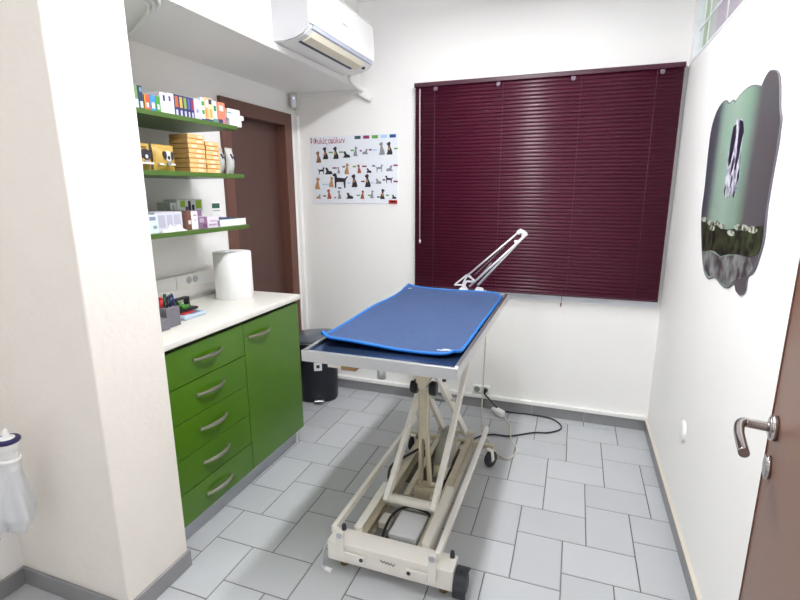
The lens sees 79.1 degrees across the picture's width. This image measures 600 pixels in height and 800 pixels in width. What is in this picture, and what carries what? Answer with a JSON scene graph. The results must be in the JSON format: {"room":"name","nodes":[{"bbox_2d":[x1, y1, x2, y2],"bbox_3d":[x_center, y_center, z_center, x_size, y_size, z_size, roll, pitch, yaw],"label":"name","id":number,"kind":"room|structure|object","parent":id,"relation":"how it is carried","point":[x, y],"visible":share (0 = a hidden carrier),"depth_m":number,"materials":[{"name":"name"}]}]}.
{"room":"veterinary exam room","nodes":[
{"label":"veterinary exam room","id":0,"kind":"room"},
{"bbox_2d":[0,0,186,599],"bbox_3d":[-1.162,-0.211,1.640,0.539,2.660,0.279,4,13,19],"label":"wall pillar","id":1,"kind":"structure","parent":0,"point":[84,383],"depth_m":1.56,"materials":[{"name":"paint"}]},
{"bbox_2d":[23,549,191,599],"bbox_3d":[-1.147,1.053,1.916,0.539,0.072,0.295,4,13,19],"label":"baseboard","id":2,"kind":"structure","parent":1,"relation":"attached to","point":[54,585],"depth_m":1.82,"materials":[{"name":"tile"}]},
{"bbox_2d":[0,39,303,580],"bbox_3d":[-1.534,-0.176,1.628,0.150,2.720,4.300,4,13,19],"label":"wall","id":3,"kind":"structure","parent":0,"point":[153,69],"depth_m":2.51,"materials":[{"name":"paint"}]},
{"bbox_2d":[0,429,22,471],"bbox_3d":[-1.360,0.474,1.591,0.296,0.147,0.072,4,13,19],"label":"dispenser bottle","id":4,"kind":"object","parent":3,"relation":"attached to","point":[10,443],"visible":0.98,"depth_m":1.54,"materials":[{"name":"white plastic"}]},
{"bbox_2d":[0,458,36,540],"bbox_3d":[-1.304,0.657,1.609,0.146,0.329,0.133,-4,13,-18],"label":"plastic bag","id":5,"kind":"object","parent":4,"relation":"hanging from","point":[18,501],"visible":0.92,"depth_m":1.57,"materials":[{"name":"plastic"}]},
{"bbox_2d":[0,565,25,599],"bbox_3d":[-1.816,1.285,0.894,0.012,0.072,2.154,4,13,19],"label":"baseboard","id":6,"kind":"structure","parent":3,"relation":"attached to","point":[15,580],"depth_m":1.83,"materials":[{"name":"tile"}]},
{"bbox_2d":[156,269,210,294],"bbox_3d":[-1.205,-0.050,2.305,0.041,0.071,0.847,4,13,19],"label":"socket trunking","id":7,"kind":"object","parent":3,"relation":"attached to","point":[180,281],"visible":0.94,"depth_m":2.49,"materials":[{"name":"white plastic"}]},
{"bbox_2d":[136,107,236,132],"bbox_3d":[-1.079,-0.766,2.055,0.341,0.019,0.770,4,13,19],"label":"wall shelf","id":8,"kind":"object","parent":3,"relation":"attached to","point":[146,118],"visible":0.51,"depth_m":2.14,"materials":[{"name":"green laminate"}]},
{"bbox_2d":[133,85,138,107],"bbox_3d":[-1.058,-0.775,1.857,0.121,0.085,0.020,4,13,19],"label":"box","id":9,"kind":"object","parent":8,"relation":"on","point":[134,86],"visible":0.17,"depth_m":1.84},
{"bbox_2d":[136,85,143,107],"bbox_3d":[-1.051,-0.781,1.877,0.121,0.087,0.021,4,13,19],"label":"box","id":10,"kind":"object","parent":8,"relation":"on","point":[139,88],"visible":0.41,"depth_m":1.85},
{"bbox_2d":[142,94,150,109],"bbox_3d":[-1.055,-0.775,1.913,0.151,0.060,0.027,4,13,19],"label":"box","id":11,"kind":"object","parent":8,"relation":"on","point":[146,100],"visible":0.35,"depth_m":1.88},
{"bbox_2d":[149,95,155,110],"bbox_3d":[-1.045,-0.782,1.938,0.151,0.062,0.027,4,13,19],"label":"box","id":12,"kind":"object","parent":8,"relation":"on","point":[152,97],"visible":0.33,"depth_m":1.91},
{"bbox_2d":[142,92,167,112],"bbox_3d":[-1.012,-0.802,1.982,0.121,0.082,0.037,4,13,19],"label":"box","id":13,"kind":"object","parent":8,"relation":"on","point":[162,96],"visible":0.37,"depth_m":1.96,"materials":[{"name":"cardboard"}]},
{"bbox_2d":[155,96,160,111],"bbox_3d":[-1.037,-0.787,1.961,0.151,0.062,0.021,4,13,19],"label":"box","id":14,"kind":"object","parent":8,"relation":"on","point":[157,99],"visible":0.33,"depth_m":1.94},
{"bbox_2d":[166,92,174,113],"bbox_3d":[-1.000,-0.811,2.016,0.121,0.085,0.035,4,13,19],"label":"box","id":15,"kind":"object","parent":8,"relation":"on","point":[170,100],"visible":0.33,"depth_m":2.00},
{"bbox_2d":[173,94,179,114],"bbox_3d":[-0.989,-0.818,2.044,0.121,0.086,0.025,4,13,19],"label":"box","id":16,"kind":"object","parent":8,"relation":"on","point":[176,103],"visible":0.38,"depth_m":2.02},
{"bbox_2d":[178,95,183,115],"bbox_3d":[-0.981,-0.823,2.067,0.121,0.086,0.022,4,13,19],"label":"box","id":17,"kind":"object","parent":8,"relation":"on","point":[179,96],"visible":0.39,"depth_m":2.04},
{"bbox_2d":[182,96,187,116],"bbox_3d":[-0.973,-0.828,2.088,0.121,0.086,0.023,4,13,19],"label":"box","id":18,"kind":"object","parent":8,"relation":"on","point":[184,100],"visible":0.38,"depth_m":2.07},
{"bbox_2d":[186,97,190,116],"bbox_3d":[-0.966,-0.833,2.108,0.121,0.086,0.018,4,13,19],"label":"box","id":19,"kind":"object","parent":8,"relation":"on","point":[187,98],"visible":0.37,"depth_m":2.09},
{"bbox_2d":[190,98,194,117],"bbox_3d":[-0.959,-0.837,2.127,0.121,0.086,0.020,4,13,19],"label":"box","id":20,"kind":"object","parent":8,"relation":"on","point":[191,99],"visible":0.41,"depth_m":2.10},
{"bbox_2d":[193,98,201,118],"bbox_3d":[-0.948,-0.845,2.157,0.121,0.088,0.042,4,13,19],"label":"box","id":21,"kind":"object","parent":8,"relation":"on","point":[197,105],"visible":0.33,"depth_m":2.13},
{"bbox_2d":[195,97,205,119],"bbox_3d":[-0.937,-0.857,2.186,0.121,0.099,0.022,4,13,19],"label":"box","id":22,"kind":"object","parent":8,"relation":"on","point":[201,99],"visible":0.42,"depth_m":2.16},
{"bbox_2d":[202,97,209,120],"bbox_3d":[-0.929,-0.864,2.207,0.121,0.104,0.024,4,13,19],"label":"box","id":23,"kind":"object","parent":8,"relation":"on","point":[205,98],"visible":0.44,"depth_m":2.19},
{"bbox_2d":[208,98,213,121],"bbox_3d":[-0.920,-0.870,2.231,0.121,0.104,0.026,4,13,19],"label":"box","id":24,"kind":"object","parent":8,"relation":"on","point":[210,109],"visible":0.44,"depth_m":2.21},
{"bbox_2d":[212,101,217,121],"bbox_3d":[-0.910,-0.872,2.258,0.121,0.096,0.027,4,13,19],"label":"box","id":25,"kind":"object","parent":8,"relation":"on","point":[214,107],"visible":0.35,"depth_m":2.24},
{"bbox_2d":[216,101,225,123],"bbox_3d":[-0.896,-0.882,2.298,0.121,0.098,0.054,4,13,19],"label":"box","id":26,"kind":"object","parent":8,"relation":"on","point":[220,106],"visible":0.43,"depth_m":2.27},
{"bbox_2d":[226,118,241,127],"bbox_3d":[-0.873,-0.867,2.381,0.161,0.033,0.087,4,13,19],"label":"box","id":27,"kind":"object","parent":8,"relation":"on","point":[229,121],"visible":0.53,"depth_m":2.34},
{"bbox_2d":[225,113,243,120],"bbox_3d":[-0.847,-0.894,2.375,0.100,0.021,0.123,4,13,19],"label":"box","id":28,"kind":"object","parent":27,"relation":"on","point":[227,115],"visible":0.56,"depth_m":2.35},
{"bbox_2d":[225,108,239,114],"bbox_3d":[-0.874,-0.916,2.367,0.151,0.022,0.090,4,13,19],"label":"box","id":29,"kind":"object","parent":28,"relation":"on","point":[227,110],"visible":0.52,"depth_m":2.33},
{"bbox_2d":[143,170,243,178],"bbox_3d":[-1.074,-0.549,2.117,0.341,0.019,0.796,4,13,19],"label":"wall shelf","id":30,"kind":"object","parent":3,"relation":"attached to","point":[147,173],"visible":0.51,"depth_m":2.13,"materials":[{"name":"green laminate"}]},
{"bbox_2d":[140,143,153,169],"bbox_3d":[-1.025,-0.568,1.919,0.062,0.105,0.086,4,13,19],"label":"snack bag","id":31,"kind":"object","parent":30,"relation":"on","point":[146,154],"visible":0.51,"depth_m":1.92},
{"bbox_2d":[142,149,149,159],"bbox_3d":[-1.005,-0.574,1.912,0.012,0.042,0.032,4,13,19],"label":"print","id":32,"kind":"object","parent":31,"relation":"on","point":[145,152],"depth_m":1.91},
{"bbox_2d":[150,144,175,170],"bbox_3d":[-0.981,-0.588,2.008,0.058,0.105,0.112,4,13,19],"label":"snack bag","id":33,"kind":"object","parent":30,"relation":"on","point":[162,155],"visible":0.96,"depth_m":1.98,"materials":[{"name":"plastic"}]},
{"bbox_2d":[165,151,170,160],"bbox_3d":[-0.960,-0.594,2.001,0.012,0.042,0.032,4,13,19],"label":"print","id":34,"kind":"object","parent":33,"relation":"on","point":[167,153],"depth_m":2.00},
{"bbox_2d":[175,168,206,172],"bbox_3d":[-0.955,-0.587,2.198,0.106,0.019,0.102,4,13,19],"label":"box","id":35,"kind":"object","parent":30,"relation":"on","point":[176,169],"visible":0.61,"depth_m":2.16,"materials":[{"name":"cardboard"}]},
{"bbox_2d":[174,163,205,167],"bbox_3d":[-0.955,-0.607,2.192,0.106,0.019,0.102,4,13,19],"label":"box","id":36,"kind":"object","parent":35,"relation":"on","point":[178,165],"visible":0.73,"depth_m":2.15,"materials":[{"name":"cardboard"}]},
{"bbox_2d":[174,158,205,163],"bbox_3d":[-0.954,-0.628,2.191,0.106,0.019,0.102,4,13,19],"label":"box","id":37,"kind":"object","parent":36,"relation":"on","point":[176,160],"visible":0.73,"depth_m":2.15,"materials":[{"name":"cardboard"}]},
{"bbox_2d":[173,153,204,158],"bbox_3d":[-0.955,-0.647,2.183,0.106,0.019,0.102,4,13,19],"label":"box","id":38,"kind":"object","parent":37,"relation":"on","point":[178,155],"visible":0.73,"depth_m":2.14,"materials":[{"name":"cardboard"}]},
{"bbox_2d":[173,148,204,153],"bbox_3d":[-0.955,-0.668,2.181,0.106,0.019,0.102,4,13,19],"label":"box","id":39,"kind":"object","parent":38,"relation":"on","point":[182,150],"visible":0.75,"depth_m":2.14,"materials":[{"name":"cardboard"}]},
{"bbox_2d":[169,143,204,149],"bbox_3d":[-0.955,-0.688,2.175,0.106,0.019,0.102,4,13,19],"label":"box","id":40,"kind":"object","parent":39,"relation":"on","point":[183,145],"visible":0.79,"depth_m":2.13,"materials":[{"name":"cardboard"}]},
{"bbox_2d":[169,138,203,144],"bbox_3d":[-0.956,-0.707,2.169,0.106,0.019,0.102,4,13,19],"label":"box","id":41,"kind":"object","parent":40,"relation":"on","point":[183,140],"visible":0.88,"depth_m":2.13,"materials":[{"name":"cardboard"}]},
{"bbox_2d":[169,133,203,139],"bbox_3d":[-0.955,-0.728,2.167,0.106,0.019,0.102,4,13,19],"label":"box","id":42,"kind":"object","parent":41,"relation":"on","point":[185,135],"visible":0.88,"depth_m":2.13,"materials":[{"name":"cardboard"}]},
{"bbox_2d":[206,169,220,172],"bbox_3d":[-0.918,-0.608,2.289,0.101,0.019,0.090,4,13,19],"label":"box","id":43,"kind":"object","parent":30,"relation":"on","point":[208,170],"visible":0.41,"depth_m":2.27,"materials":[{"name":"cardboard"}]},
{"bbox_2d":[203,164,220,168],"bbox_3d":[-0.918,-0.628,2.287,0.101,0.019,0.090,4,13,19],"label":"box","id":44,"kind":"object","parent":43,"relation":"on","point":[208,166],"visible":0.59,"depth_m":2.26,"materials":[{"name":"cardboard"}]},
{"bbox_2d":[206,160,219,164],"bbox_3d":[-0.918,-0.647,2.280,0.101,0.019,0.090,4,13,19],"label":"box","id":45,"kind":"object","parent":44,"relation":"on","point":[212,162],"visible":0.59,"depth_m":2.26,"materials":[{"name":"cardboard"}]},
{"bbox_2d":[205,155,219,159],"bbox_3d":[-0.919,-0.667,2.276,0.101,0.019,0.090,4,13,19],"label":"box","id":46,"kind":"object","parent":45,"relation":"on","point":[207,157],"visible":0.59,"depth_m":2.25,"materials":[{"name":"cardboard"}]},
{"bbox_2d":[204,150,219,155],"bbox_3d":[-0.918,-0.687,2.273,0.101,0.019,0.090,4,13,19],"label":"box","id":47,"kind":"object","parent":46,"relation":"on","point":[212,153],"visible":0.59,"depth_m":2.25,"materials":[{"name":"cardboard"}]},
{"bbox_2d":[204,146,218,151],"bbox_3d":[-0.917,-0.707,2.271,0.101,0.019,0.090,4,13,19],"label":"box","id":48,"kind":"object","parent":47,"relation":"on","point":[207,148],"visible":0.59,"depth_m":2.25,"materials":[{"name":"cardboard"}]},
{"bbox_2d":[204,141,218,146],"bbox_3d":[-0.919,-0.726,2.263,0.101,0.019,0.090,4,13,19],"label":"box","id":49,"kind":"object","parent":48,"relation":"on","point":[206,143],"visible":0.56,"depth_m":2.24,"materials":[{"name":"cardboard"}]},
{"bbox_2d":[217,148,225,172],"bbox_3d":[-0.872,-0.671,2.337,0.056,0.122,0.047,4,13,19],"label":"bag","id":50,"kind":"object","parent":30,"relation":"on","point":[222,158],"visible":0.48,"depth_m":2.33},
{"bbox_2d":[224,148,235,173],"bbox_3d":[-0.831,-0.675,2.355,0.056,0.122,0.049,4,13,19],"label":"bag","id":51,"kind":"object","parent":30,"relation":"on","point":[230,163],"visible":0.91,"depth_m":2.34,"materials":[{"name":"plastic"}]},
{"bbox_2d":[151,224,248,238],"bbox_3d":[-1.072,-0.306,2.175,0.341,0.019,0.804,4,13,19],"label":"wall shelf","id":52,"kind":"object","parent":3,"relation":"attached to","point":[235,227],"visible":0.27,"depth_m":2.16,"materials":[{"name":"green laminate"}]},
{"bbox_2d":[148,214,158,233],"bbox_3d":[-1.052,-0.310,1.974,0.121,0.075,0.052,4,13,19],"label":"box","id":53,"kind":"object","parent":52,"relation":"on","point":[153,221],"visible":0.41,"depth_m":1.96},
{"bbox_2d":[148,211,182,231],"bbox_3d":[-1.036,-0.336,2.076,0.121,0.082,0.150,4,13,19],"label":"box","id":54,"kind":"object","parent":52,"relation":"on","point":[165,218],"visible":0.53,"depth_m":2.05,"materials":[{"name":"cardboard"}]},
{"bbox_2d":[157,203,176,210],"bbox_3d":[-1.087,-0.396,2.267,0.081,0.116,0.039,4,13,19],"label":"box","id":55,"kind":"object","parent":52,"relation":"on","point":[160,206],"visible":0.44,"depth_m":2.24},
{"bbox_2d":[159,225,187,232],"bbox_3d":[-0.960,-0.306,2.052,0.038,0.031,0.130,4,13,19],"label":"pouch","id":56,"kind":"object","parent":52,"relation":"on","point":[178,227],"visible":1,"depth_m":2.04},
{"bbox_2d":[166,210,191,229],"bbox_3d":[-0.985,-0.356,2.158,0.121,0.084,0.022,4,13,19],"label":"box","id":57,"kind":"object","parent":52,"relation":"on","point":[186,215],"visible":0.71,"depth_m":2.13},
{"bbox_2d":[163,199,202,215],"bbox_3d":[-1.051,-0.425,2.362,0.081,0.130,0.166,4,13,19],"label":"box","id":58,"kind":"object","parent":52,"relation":"on","point":[182,204],"visible":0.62,"depth_m":2.32,"materials":[{"name":"cardboard"}]},
{"bbox_2d":[191,211,198,229],"bbox_3d":[-0.974,-0.360,2.187,0.121,0.080,0.039,4,13,19],"label":"box","id":59,"kind":"object","parent":52,"relation":"on","point":[194,218],"visible":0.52,"depth_m":2.17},
{"bbox_2d":[198,217,207,228],"bbox_3d":[-0.940,-0.356,2.231,0.086,0.052,0.054,4,13,19],"label":"box","id":60,"kind":"object","parent":52,"relation":"on","point":[202,221],"visible":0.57,"depth_m":2.21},
{"bbox_2d":[198,216,219,227],"bbox_3d":[-0.917,-0.370,2.293,0.086,0.052,0.078,4,13,19],"label":"box","id":61,"kind":"object","parent":52,"relation":"on","point":[212,221],"visible":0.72,"depth_m":2.27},
{"bbox_2d":[219,218,245,226],"bbox_3d":[-0.895,-0.393,2.436,0.140,0.033,0.195,4,13,19],"label":"box","id":62,"kind":"object","parent":52,"relation":"on","point":[233,221],"visible":0.59,"depth_m":2.40,"materials":[{"name":"cardboard"}]},
{"bbox_2d":[210,202,221,215],"bbox_3d":[-1.039,-0.514,2.736,0.004,0.080,0.080,4,13,19],"label":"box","id":63,"kind":"object","parent":3,"relation":"attached to","point":[215,206],"visible":0.93,"depth_m":2.73,"materials":[{"name":"cardboard"}]},
{"bbox_2d":[217,95,301,331],"bbox_3d":[-0.945,-0.237,3.255,0.158,2.000,0.730,4,13,19],"label":"door","id":64,"kind":"structure","parent":3,"relation":"in","point":[262,148],"depth_m":3.24,"materials":[{"name":"wood"}]},
{"bbox_2d":[289,93,296,109],"bbox_3d":[-0.736,-1.363,3.328,0.052,0.100,0.070,-4,13,-15],"label":"sensor","id":65,"kind":"object","parent":3,"relation":"attached to","point":[293,96],"visible":1,"depth_m":3.30,"materials":[{"name":"grey plastic"}]},
{"bbox_2d":[123,0,359,93],"bbox_3d":[-0.819,-1.478,2.396,0.505,0.521,1.867,4,13,19],"label":"ceiling","id":66,"kind":"structure","parent":0,"point":[174,29],"depth_m":2.23,"materials":[{"name":"paint"}]},
{"bbox_2d":[127,0,160,36],"bbox_3d":[-0.978,-1.073,1.819,0.187,0.013,0.601,-4,13,-18],"label":"cable","id":67,"kind":"object","parent":66,"relation":"attached to","point":[149,14],"visible":0.98,"depth_m":1.82,"materials":[{"name":"white plastic"}]},
{"bbox_2d":[168,0,360,86],"bbox_3d":[-0.576,-1.222,2.365,0.010,0.032,1.867,4,13,19],"label":"trim","id":68,"kind":"structure","parent":66,"relation":"attached to","point":[186,4],"depth_m":2.14,"materials":[{"name":"paint"}]},
{"bbox_2d":[271,0,373,90],"bbox_3d":[-0.345,-1.422,2.678,0.210,0.330,0.948,4,13,19],"label":"air conditioner","id":69,"kind":"object","parent":66,"relation":"attached to","point":[329,33],"visible":1,"depth_m":2.43,"materials":[{"name":"white plastic"}]},
{"bbox_2d":[3,387,689,599],"bbox_3d":[-0.316,1.213,1.494,2.430,0.060,4.300,4,13,19],"label":"floor","id":70,"kind":"structure","parent":0,"point":[578,512],"depth_m":2.25,"materials":[{"name":"tile"}]},
{"bbox_2d":[164,323,253,527],"bbox_3d":[-1.034,0.516,2.221,0.499,0.785,0.496,4,13,19],"label":"drawers","id":71,"kind":"object","parent":70,"relation":"on","point":[207,380],"visible":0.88,"depth_m":2.12,"materials":[{"name":"green laminate"}]},
{"bbox_2d":[162,290,299,351],"bbox_3d":[-0.965,0.061,2.341,0.485,0.048,1.029,4,13,19],"label":"countertop","id":72,"kind":"structure","parent":71,"relation":"on","point":[220,314],"depth_m":2.34,"materials":[{"name":"laminate"}]},
{"bbox_2d":[159,305,180,331],"bbox_3d":[-0.999,0.076,2.058,0.080,0.085,0.125,4,13,19],"label":"pen holder","id":73,"kind":"object","parent":72,"relation":"on","point":[170,316],"visible":0.54,"depth_m":2.05,"materials":[{"name":"grey plastic"}]},
{"bbox_2d":[180,309,205,319],"bbox_3d":[-0.989,0.066,2.250,0.110,0.021,0.140,4,13,19],"label":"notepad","id":74,"kind":"object","parent":72,"relation":"on","point":[196,313],"visible":0.54,"depth_m":2.23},
{"bbox_2d":[171,296,197,313],"bbox_3d":[-1.008,0.020,2.249,0.070,0.058,0.115,4,13,19],"label":"stand","id":75,"kind":"object","parent":74,"relation":"on","point":[186,306],"visible":0.76,"depth_m":2.24,"materials":[{"name":"black plastic"}]},
{"bbox_2d":[212,249,253,300],"bbox_3d":[-0.910,-0.141,2.646,0.198,0.251,0.198,4,13,19],"label":"paper roll","id":76,"kind":"object","parent":72,"relation":"on","point":[233,276],"visible":1,"depth_m":2.57,"materials":[{"name":"paper"}]},
{"bbox_2d":[185,431,297,540],"bbox_3d":[-0.976,0.900,2.529,0.400,0.098,1.017,4,13,19],"label":"plinth","id":77,"kind":"object","parent":70,"relation":"on","point":[201,520],"visible":0.32,"depth_m":2.41,"materials":[{"name":"metal"}]},
{"bbox_2d":[239,301,303,467],"bbox_3d":[-0.867,0.413,2.676,0.499,0.785,0.493,4,13,19],"label":"base cabinet","id":78,"kind":"object","parent":70,"relation":"on","point":[271,338],"visible":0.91,"depth_m":2.57,"materials":[{"name":"green laminate"}]},
{"bbox_2d":[299,328,337,402],"bbox_3d":[-0.594,0.470,3.522,0.305,0.494,0.302,-2,13,-8],"label":"pedal bin","id":79,"kind":"object","parent":70,"relation":"on","point":[319,381],"visible":0.67,"depth_m":3.44,"materials":[{"name":"plastic"}]},
{"bbox_2d":[301,293,507,599],"bbox_3d":[0.142,0.526,2.298,0.615,0.925,1.224,4,13,19],"label":"examination table","id":80,"kind":"object","parent":70,"relation":"on","point":[396,535],"visible":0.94,"depth_m":2.00,"materials":[{"name":"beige metal"}]},
{"bbox_2d":[301,293,507,380],"bbox_3d":[0.121,0.093,2.208,0.573,0.041,1.224,4,13,19],"label":"tabletop","id":81,"kind":"object","parent":80,"relation":"on","point":[334,353],"depth_m":1.69,"materials":[{"name":"rubber"}]},
{"bbox_2d":[321,283,500,355],"bbox_3d":[0.118,0.051,2.216,0.552,0.052,1.062,4,13,19],"label":"mat","id":82,"kind":"object","parent":80,"relation":"on","point":[416,319],"visible":1,"depth_m":2.11,"materials":[{"name":"rubber"}]},
{"bbox_2d":[454,229,527,290],"bbox_3d":[0.491,-0.214,2.656,0.392,0.358,0.040,4,13,19],"label":"lamp arm","id":83,"kind":"object","parent":80,"relation":"attached to","point":[522,232],"visible":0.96,"depth_m":2.65,"materials":[{"name":"white metal"}]},
{"bbox_2d":[481,290,517,459],"bbox_3d":[0.632,0.380,2.917,0.236,0.935,0.589,4,13,19],"label":"extension cord","id":84,"kind":"object","parent":70,"relation":"on","point":[499,412],"visible":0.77,"depth_m":2.91,"materials":[{"name":"plastic"}]},
{"bbox_2d":[474,388,561,439],"bbox_3d":[0.571,0.836,2.668,0.539,0.153,1.357,5,14,22],"label":"power cord","id":85,"kind":"object","parent":70,"relation":"on","point":[485,389],"visible":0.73,"depth_m":3.07,"materials":[{"name":"black plastic"}]},
{"bbox_2d":[295,0,695,423],"bbox_3d":[0.426,-0.547,3.247,2.720,2.720,0.150,4,13,19],"label":"wall","id":86,"kind":"structure","parent":0,"point":[358,257],"depth_m":3.10,"materials":[{"name":"paint"}]},
{"bbox_2d":[293,115,308,329],"bbox_3d":[-0.728,-0.370,3.615,0.030,1.900,0.026,4,13,19],"label":"conduit","id":87,"kind":"object","parent":86,"relation":"attached to","point":[296,118],"visible":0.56,"depth_m":3.56,"materials":[{"name":"paint"}]},
{"bbox_2d":[297,90,358,97],"bbox_3d":[-0.501,-1.404,3.304,0.475,0.024,0.016,4,13,19],"label":"conduit","id":88,"kind":"object","parent":86,"relation":"attached to","point":[346,92],"visible":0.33,"depth_m":3.29,"materials":[{"name":"white plastic"}]},
{"bbox_2d":[310,133,397,203],"bbox_3d":[-0.321,-0.901,3.356,0.654,0.457,0.007,4,13,19],"label":"poster","id":89,"kind":"object","parent":86,"relation":"attached to","point":[350,169],"visible":1,"depth_m":3.35,"materials":[{"name":"white paper"}]},
{"bbox_2d":[315,177,319,188],"bbox_3d":[-0.590,-0.835,3.467,0.044,0.084,0.001,4,13,19],"label":"picture","id":90,"kind":"object","parent":89,"relation":"attached to","point":[317,179],"depth_m":3.47},
{"bbox_2d":[316,151,320,162],"bbox_3d":[-0.576,-1.010,3.422,0.041,0.079,0.001,4,13,19],"label":"picture","id":91,"kind":"object","parent":89,"relation":"attached to","point":[318,153],"depth_m":3.42},
{"bbox_2d":[323,147,327,158],"bbox_3d":[-0.524,-1.031,3.398,0.044,0.084,0.001,4,13,19],"label":"picture","id":92,"kind":"object","parent":89,"relation":"attached to","point":[325,149],"depth_m":3.40},
{"bbox_2d":[333,146,338,158],"bbox_3d":[-0.448,-1.025,3.371,0.044,0.084,0.001,4,13,19],"label":"picture","id":93,"kind":"object","parent":89,"relation":"attached to","point":[335,148],"depth_m":3.37},
{"bbox_2d":[333,173,347,187],"bbox_3d":[-0.420,-0.840,3.403,0.121,0.104,0.001,4,13,19],"label":"picture","id":94,"kind":"object","parent":89,"relation":"attached to","point":[340,180],"depth_m":3.40},
{"bbox_2d":[352,174,356,186],"bbox_3d":[-0.318,-0.830,3.368,0.046,0.089,0.001,4,13,19],"label":"picture","id":95,"kind":"object","parent":89,"relation":"attached to","point":[354,176],"depth_m":3.37},
{"bbox_2d":[365,174,370,186],"bbox_3d":[-0.223,-0.823,3.334,0.046,0.089,0.001,4,13,19],"label":"picture","id":96,"kind":"object","parent":89,"relation":"attached to","point":[367,176],"depth_m":3.33},
{"bbox_2d":[379,142,384,154],"bbox_3d":[-0.122,-1.018,3.253,0.044,0.084,0.001,4,13,19],"label":"picture","id":97,"kind":"object","parent":89,"relation":"attached to","point":[381,144],"depth_m":3.25},
{"bbox_2d":[387,142,391,154],"bbox_3d":[-0.070,-1.014,3.235,0.044,0.084,0.001,4,13,19],"label":"picture","id":98,"kind":"object","parent":89,"relation":"attached to","point":[389,144],"depth_m":3.24},
{"bbox_2d":[357,91,372,101],"bbox_3d":[-0.230,-1.353,3.203,0.097,0.077,0.044,4,13,19],"label":"cable trunking","id":99,"kind":"object","parent":86,"relation":"attached to","point":[363,94],"visible":0.83,"depth_m":3.19,"materials":[{"name":"white plastic"}]},
{"bbox_2d":[472,384,489,393],"bbox_3d":[0.564,0.617,3.361,0.120,0.054,0.030,4,13,19],"label":"wall socket","id":100,"kind":"object","parent":86,"relation":"attached to","point":[476,387],"visible":0.92,"depth_m":3.35,"materials":[{"name":"white plastic"}]},
{"bbox_2d":[338,378,644,430],"bbox_3d":[0.401,0.703,3.450,2.415,0.072,0.012,4,13,19],"label":"baseboard","id":101,"kind":"structure","parent":86,"relation":"attached to","point":[471,401],"depth_m":3.29,"materials":[{"name":"tile"}]},
{"bbox_2d":[338,374,644,420],"bbox_3d":[0.399,0.656,3.434,2.416,0.026,0.024,4,13,19],"label":"trim","id":102,"kind":"structure","parent":86,"relation":"attached to","point":[470,394],"depth_m":3.27,"materials":[{"name":"paint"}]},
{"bbox_2d":[441,288,657,307],"bbox_3d":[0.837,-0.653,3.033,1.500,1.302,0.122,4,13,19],"label":"window sill","id":103,"kind":"structure","parent":86,"relation":"in","point":[510,295],"depth_m":3.00,"materials":[{"name":"white stone"}]},
{"bbox_2d":[414,61,686,306],"bbox_3d":[0.806,-0.643,2.959,1.504,1.367,0.078,4,13,19],"label":"blind","id":104,"kind":"object","parent":86,"relation":"attached to","point":[581,162],"visible":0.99,"depth_m":2.90,"materials":[{"name":"red plastic"}]},
{"bbox_2d":[647,0,799,599],"bbox_3d":[0.889,0.006,0.778,0.140,2.720,4.300,4,13,19],"label":"wall","id":105,"kind":"structure","parent":0,"point":[719,350],"depth_m":1.68,"materials":[{"name":"paint"}]},
{"bbox_2d":[644,419,701,599],"bbox_3d":[0.821,1.231,1.081,0.014,0.078,4.300,4,13,19],"label":"baseboard","id":106,"kind":"structure","parent":105,"relation":"attached to","point":[689,576],"depth_m":2.13,"materials":[{"name":"tile"}]},
{"bbox_2d":[679,420,685,441],"bbox_3d":[1.236,0.573,2.121,0.012,0.092,0.092,4,13,19],"label":"wall plate","id":107,"kind":"object","parent":105,"relation":"attached to","point":[682,430],"visible":1,"depth_m":2.10,"materials":[{"name":"white plastic"}]},
{"bbox_2d":[691,0,746,62],"bbox_3d":[1.226,-1.259,1.638,0.033,0.431,1.830,4,13,19],"label":"window","id":108,"kind":"structure","parent":105,"relation":"in","point":[701,8],"depth_m":2.45,"materials":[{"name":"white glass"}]},
{"bbox_2d":[702,0,743,47],"bbox_3d":[1.257,-1.261,1.626,0.030,0.422,1.810,4,13,19],"label":"window pane","id":109,"kind":"object","parent":108,"relation":"attached to","point":[718,18],"visible":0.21,"depth_m":2.24,"materials":[{"name":"clear glass"}]},
{"bbox_2d":[701,69,782,294],"bbox_3d":[1.171,-0.391,1.716,0.007,0.686,0.806,4,13,19],"label":"sticker","id":110,"kind":"object","parent":105,"relation":"attached to","point":[744,142],"visible":1,"depth_m":1.60,"materials":[{"name":"plastic"}]},
{"bbox_2d":[702,251,752,284],"bbox_3d":[1.156,-0.120,1.737,0.001,0.129,0.628,4,13,19],"label":"picture","id":111,"kind":"object","parent":110,"relation":"attached to","point":[727,267],"depth_m":1.67},
{"bbox_2d":[701,221,763,256],"bbox_3d":[1.164,-0.217,1.739,0.001,0.148,0.748,4,13,19],"label":"picture","id":112,"kind":"object","parent":110,"relation":"attached to","point":[718,238],"depth_m":1.65},
{"bbox_2d":[724,118,743,197],"bbox_3d":[1.169,-0.495,1.694,0.001,0.270,0.168,4,13,19],"label":"picture","id":113,"kind":"object","parent":110,"relation":"attached to","point":[735,153],"depth_m":1.69},
{"bbox_2d":[739,225,747,230],"bbox_3d":[1.095,-0.230,1.543,0.001,0.019,0.092,4,13,19],"label":"picture","id":114,"kind":"object","parent":110,"relation":"attached to","point":[741,227],"depth_m":1.54},
{"bbox_2d":[747,226,756,232],"bbox_3d":[1.069,-0.213,1.470,0.001,0.021,0.094,4,13,19],"label":"picture","id":115,"kind":"object","parent":110,"relation":"attached to","point":[750,229],"depth_m":1.47},
{"bbox_3d":[0.471,0.112,0.177,0.235,2.660,0.130,4,13,19],"label":"wall","id":116,"kind":"structure","parent":0,"visible":0},
{"bbox_2d":[733,258,799,599],"bbox_3d":[0.561,0.306,0.681,0.116,2.026,0.819,7,15,30],"label":"door","id":117,"kind":"structure","parent":116,"relation":"in","point":[772,562],"depth_m":0.91,"materials":[{"name":"brown wood"}]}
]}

